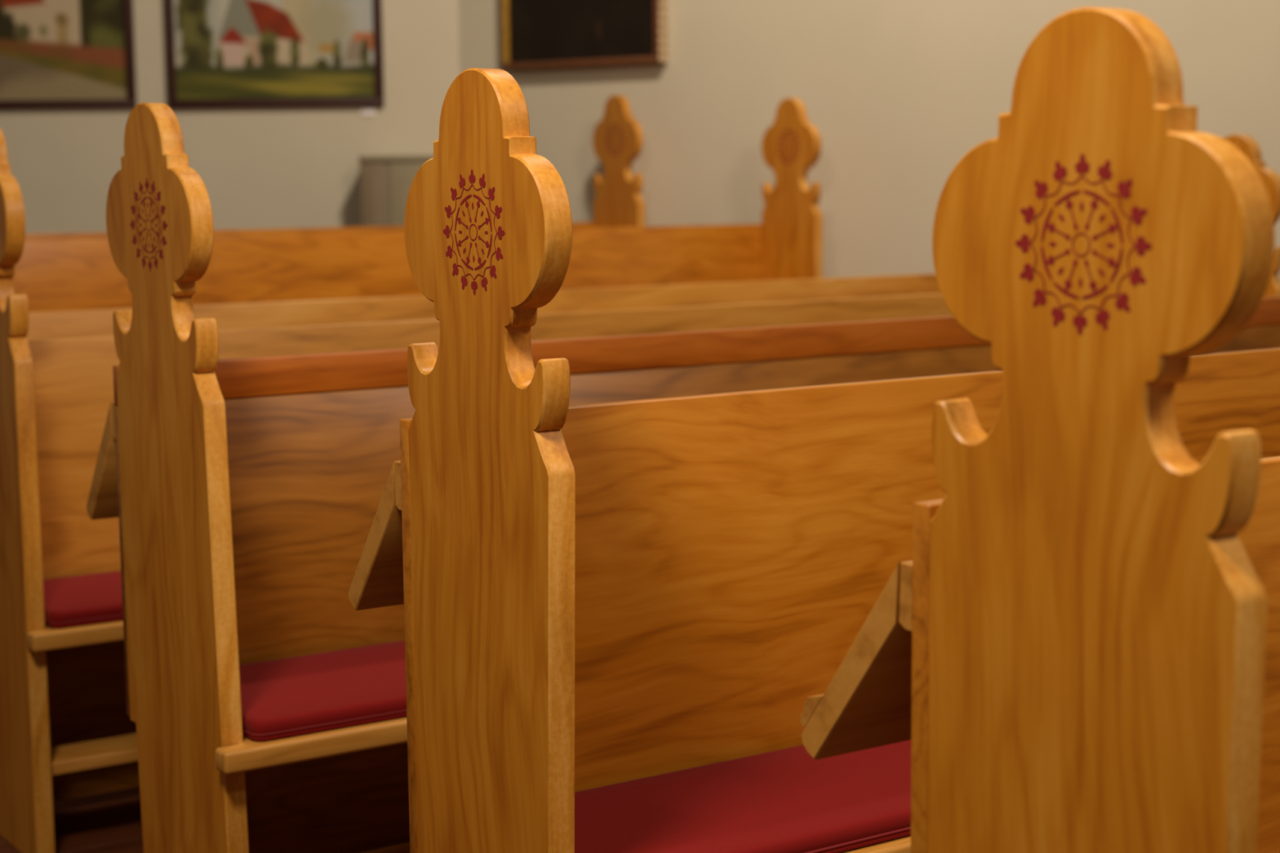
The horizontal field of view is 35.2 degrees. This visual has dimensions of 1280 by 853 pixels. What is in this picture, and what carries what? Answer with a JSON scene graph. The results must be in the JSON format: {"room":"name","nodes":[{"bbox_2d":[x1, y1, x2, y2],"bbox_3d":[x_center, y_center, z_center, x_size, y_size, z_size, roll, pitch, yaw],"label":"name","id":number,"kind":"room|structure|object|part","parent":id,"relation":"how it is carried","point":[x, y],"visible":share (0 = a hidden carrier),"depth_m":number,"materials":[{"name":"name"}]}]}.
{"room":"house of worship","nodes":[
{"label":"house of worship","id":0,"kind":"room"},
{"bbox_2d":[0,786,143,852],"bbox_3d":[-0.826,0.939,4.696,15.200,0.120,18.600,-5,8,-34],"label":"floor","id":1,"kind":"structure","parent":0,"point":[108,822],"depth_m":4.56,"materials":[{"name":"brown wood"}]},
{"bbox_2d":[26,273,941,339],"bbox_3d":[-0.257,-0.098,6.237,4.014,1.565,0.614,-5,8,-34],"label":"pew","id":2,"kind":"object","parent":1,"relation":"on","point":[94,322],"visible":0.02,"depth_m":6.33,"materials":[{"name":"brown wood"}]},
{"bbox_2d":[0,128,1279,852],"bbox_3d":[0.234,-0.017,5.511,4.021,1.565,0.614,-5,8,-34],"label":"pew","id":3,"kind":"object","parent":1,"relation":"on","point":[67,731],"visible":0.12,"depth_m":4.60,"materials":[{"name":"brown wood"}]},
{"bbox_3d":[-1.368,0.138,4.340,0.039,1.565,0.373,-5,8,-34],"label":"panel","id":4,"kind":"part","parent":3,"relation":"part of","materials":[{"name":"brown wood"}]},
{"bbox_2d":[43,570,123,628],"bbox_3d":[0.284,0.244,5.461,3.915,0.038,0.389,-5,8,-34],"label":"seat cushion","id":5,"kind":"object","parent":3,"relation":"on","point":[82,600],"visible":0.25,"depth_m":4.33,"materials":[{"name":"fabric"}]},
{"bbox_3d":[0.186,0.501,5.651,3.937,0.444,0.018,-5,8,-34],"label":"panel","id":6,"kind":"part","parent":3,"relation":"part of","materials":[{"name":"brown wood"}]},
{"bbox_2d":[50,733,137,775],"bbox_3d":[0.343,0.576,5.429,3.937,0.028,0.127,-5,8,-34],"label":"shelf","id":7,"kind":"object","parent":3,"relation":"attached to","point":[87,755],"depth_m":4.36,"materials":[{"name":"brown wood"}]},
{"bbox_3d":[1.924,-0.158,6.554,0.039,1.565,0.373,-5,8,-34],"label":"panel","id":8,"kind":"part","parent":3,"relation":"part of","materials":[{"name":"brown wood"}]},
{"bbox_2d":[86,102,1279,852],"bbox_3d":[0.818,0.081,4.632,4.048,1.565,0.636,-5,8,-34],"label":"pew","id":9,"kind":"object","parent":1,"relation":"on","point":[245,494],"visible":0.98,"depth_m":3.72,"materials":[{"name":"brown wood"}]},
{"bbox_3d":[-0.789,0.236,3.455,0.039,1.565,0.434,-6,8,-36],"label":"panel","id":10,"kind":"part","parent":9,"relation":"part of","materials":[{"name":"brown wood"}]},
{"bbox_2d":[239,640,406,742],"bbox_3d":[0.875,0.341,4.586,3.926,0.038,0.411,-5,8,-34],"label":"seat cushion","id":11,"kind":"object","parent":9,"relation":"on","point":[323,691],"visible":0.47,"depth_m":3.52,"materials":[{"name":"fabric"}]},
{"bbox_3d":[0.765,0.598,4.781,3.962,0.444,0.018,-5,8,-34],"label":"panel","id":12,"kind":"part","parent":9,"relation":"part of","materials":[{"name":"brown wood"}]},
{"bbox_2d":[361,842,409,852],"bbox_3d":[0.927,0.674,4.550,3.962,0.028,0.174,-5,8,-34],"label":"shelf","id":13,"kind":"object","parent":9,"relation":"attached to","point":[402,848],"depth_m":3.70,"materials":[{"name":"brown wood"}]},
{"bbox_2d":[348,67,1279,852],"bbox_3d":[1.401,0.172,3.808,4.014,1.565,0.592,-5,8,-34],"label":"pew","id":14,"kind":"object","parent":1,"relation":"on","point":[593,595],"visible":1,"depth_m":2.91,"materials":[{"name":"brown wood"}]},
{"bbox_3d":[-0.202,0.326,2.644,0.039,1.565,0.401,-5,8,-34],"label":"panel","id":15,"kind":"part","parent":14,"relation":"part of","materials":[{"name":"brown wood"}]},
{"bbox_2d":[574,739,911,852],"bbox_3d":[1.451,0.432,3.757,3.908,0.038,0.366,-5,8,-34],"label":"seat cushion","id":16,"kind":"object","parent":14,"relation":"on","point":[788,800],"visible":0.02,"depth_m":2.84,"materials":[{"name":"fabric"}]},
{"bbox_2d":[800,7,1279,852],"bbox_3d":[1.993,0.259,3.019,4.005,1.565,0.603,-5,8,-34],"label":"pew","id":17,"kind":"object","parent":1,"relation":"on","point":[1077,648],"visible":1,"depth_m":1.78,"materials":[{"name":"brown wood"}]},
{"bbox_3d":[-1.940,0.253,9.108,5.070,0.230,4.834,-5,8,-34],"label":"platform","id":18,"kind":"object","parent":1,"relation":"on","visible":0},
{"bbox_2d":[24,94,644,240],"bbox_3d":[-1.682,-0.565,8.185,3.894,1.605,0.440,-5,8,-34],"label":"pew","id":19,"kind":"object","parent":18,"relation":"on","point":[617,138],"visible":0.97,"depth_m":9.13,"materials":[{"name":"brown wood"}]},
{"bbox_3d":[-0.094,-0.708,9.264,0.039,1.605,0.373,-5,8,-34],"label":"panel","id":20,"kind":"part","parent":19,"relation":"part of","materials":[{"name":"brown wood"}]},
{"bbox_2d":[358,155,433,226],"bbox_3d":[-1.134,-0.644,9.889,0.416,1.352,0.291,-1,7,0],"label":"cabinet","id":21,"kind":"object","parent":18,"relation":"on","point":[385,180],"visible":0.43,"depth_m":9.69,"materials":[{"name":"grey paint"}]},
{"bbox_3d":[-1.273,-0.639,9.755,0.123,1.256,0.017,-1,7,0],"label":"door","id":22,"kind":"part","parent":21,"relation":"part of","materials":[{"name":"grey wood"}]},
{"bbox_3d":[-1.271,-0.635,9.745,0.075,1.132,0.004,-1,7,0],"label":"door panel","id":23,"kind":"part","parent":21,"relation":"part of","materials":[{"name":"grey wood"}]},
{"bbox_3d":[-1.064,-0.638,9.745,0.180,1.132,0.004,-1,7,0],"label":"door panel","id":24,"kind":"part","parent":21,"relation":"part of","materials":[{"name":"grey paint"}]},
{"bbox_3d":[-1.063,-0.641,9.755,0.261,1.256,0.017,-1,7,0],"label":"door","id":25,"kind":"part","parent":21,"relation":"part of","materials":[{"name":"grey paint"}]},
{"bbox_2d":[13,97,822,312],"bbox_3d":[-1.041,-0.461,7.461,4.134,1.555,0.440,-5,8,-34],"label":"pew","id":26,"kind":"object","parent":18,"relation":"on","point":[55,275],"visible":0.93,"depth_m":8.19,"materials":[{"name":"brown wood"}]},
{"bbox_3d":[0.647,-0.613,8.607,0.039,1.555,0.373,-5,8,-34],"label":"panel","id":27,"kind":"part","parent":26,"relation":"part of","materials":[{"name":"brown wood"}]},
{"bbox_2d":[0,0,459,234],"bbox_3d":[-5.144,-2.539,9.970,8.500,5.700,0.300,-1,7,0],"label":"wall","id":28,"kind":"structure","parent":0,"point":[273,167],"depth_m":9.96,"materials":[{"name":"beige paint"}]},
{"bbox_2d":[0,0,137,109],"bbox_3d":[-3.005,-2.017,9.864,1.057,0.920,0.031,-1,7,0],"label":"framed painting","id":29,"kind":"object","parent":28,"relation":"attached to","point":[55,54],"visible":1,"depth_m":9.88,"materials":[{"name":"paint"}]},
{"bbox_3d":[-3.000,-1.581,9.915,1.057,0.042,0.030,-1,7,0],"label":"frame rail","id":30,"kind":"part","parent":29,"relation":"part of","materials":[{"name":"brown wood"}]},
{"bbox_2d":[164,0,384,108],"bbox_3d":[-1.790,-2.025,9.864,1.058,0.920,0.030,-1,7,0],"label":"framed painting","id":31,"kind":"object","parent":28,"relation":"attached to","point":[220,53],"visible":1,"depth_m":9.88,"materials":[{"name":"paint"}]},
{"bbox_3d":[-1.785,-1.589,9.916,1.058,0.042,0.030,-1,7,0],"label":"frame rail","id":32,"kind":"part","parent":31,"relation":"part of","materials":[{"name":"brown wood"}]},
{"bbox_2d":[360,108,375,115],"bbox_3d":[-1.338,-1.546,9.935,0.072,0.032,0.003,-1,7,0],"label":"card","id":33,"kind":"object","parent":28,"relation":"attached to","point":[363,111],"visible":1,"depth_m":9.93,"materials":[{"name":"white paper"}]},
{"bbox_2d":[457,0,1279,278],"bbox_3d":[4.032,-2.268,6.866,11.500,5.700,0.300,4,8,32],"label":"wall","id":34,"kind":"structure","parent":0,"point":[895,93],"depth_m":8.82,"materials":[{"name":"beige paint"}]},
{"bbox_2d":[500,0,667,70],"bbox_3d":[-0.273,-2.213,9.421,0.901,1.050,0.065,4,8,32],"label":"framed painting","id":35,"kind":"object","parent":34,"relation":"attached to","point":[535,34],"visible":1,"depth_m":9.46,"materials":[{"name":"paint"}]},
{"bbox_3d":[-0.273,-1.707,9.484,0.889,0.030,0.065,4,8,32],"label":"frame rail","id":36,"kind":"part","parent":35,"relation":"part of","materials":[{"name":"brown wood"}]}
]}

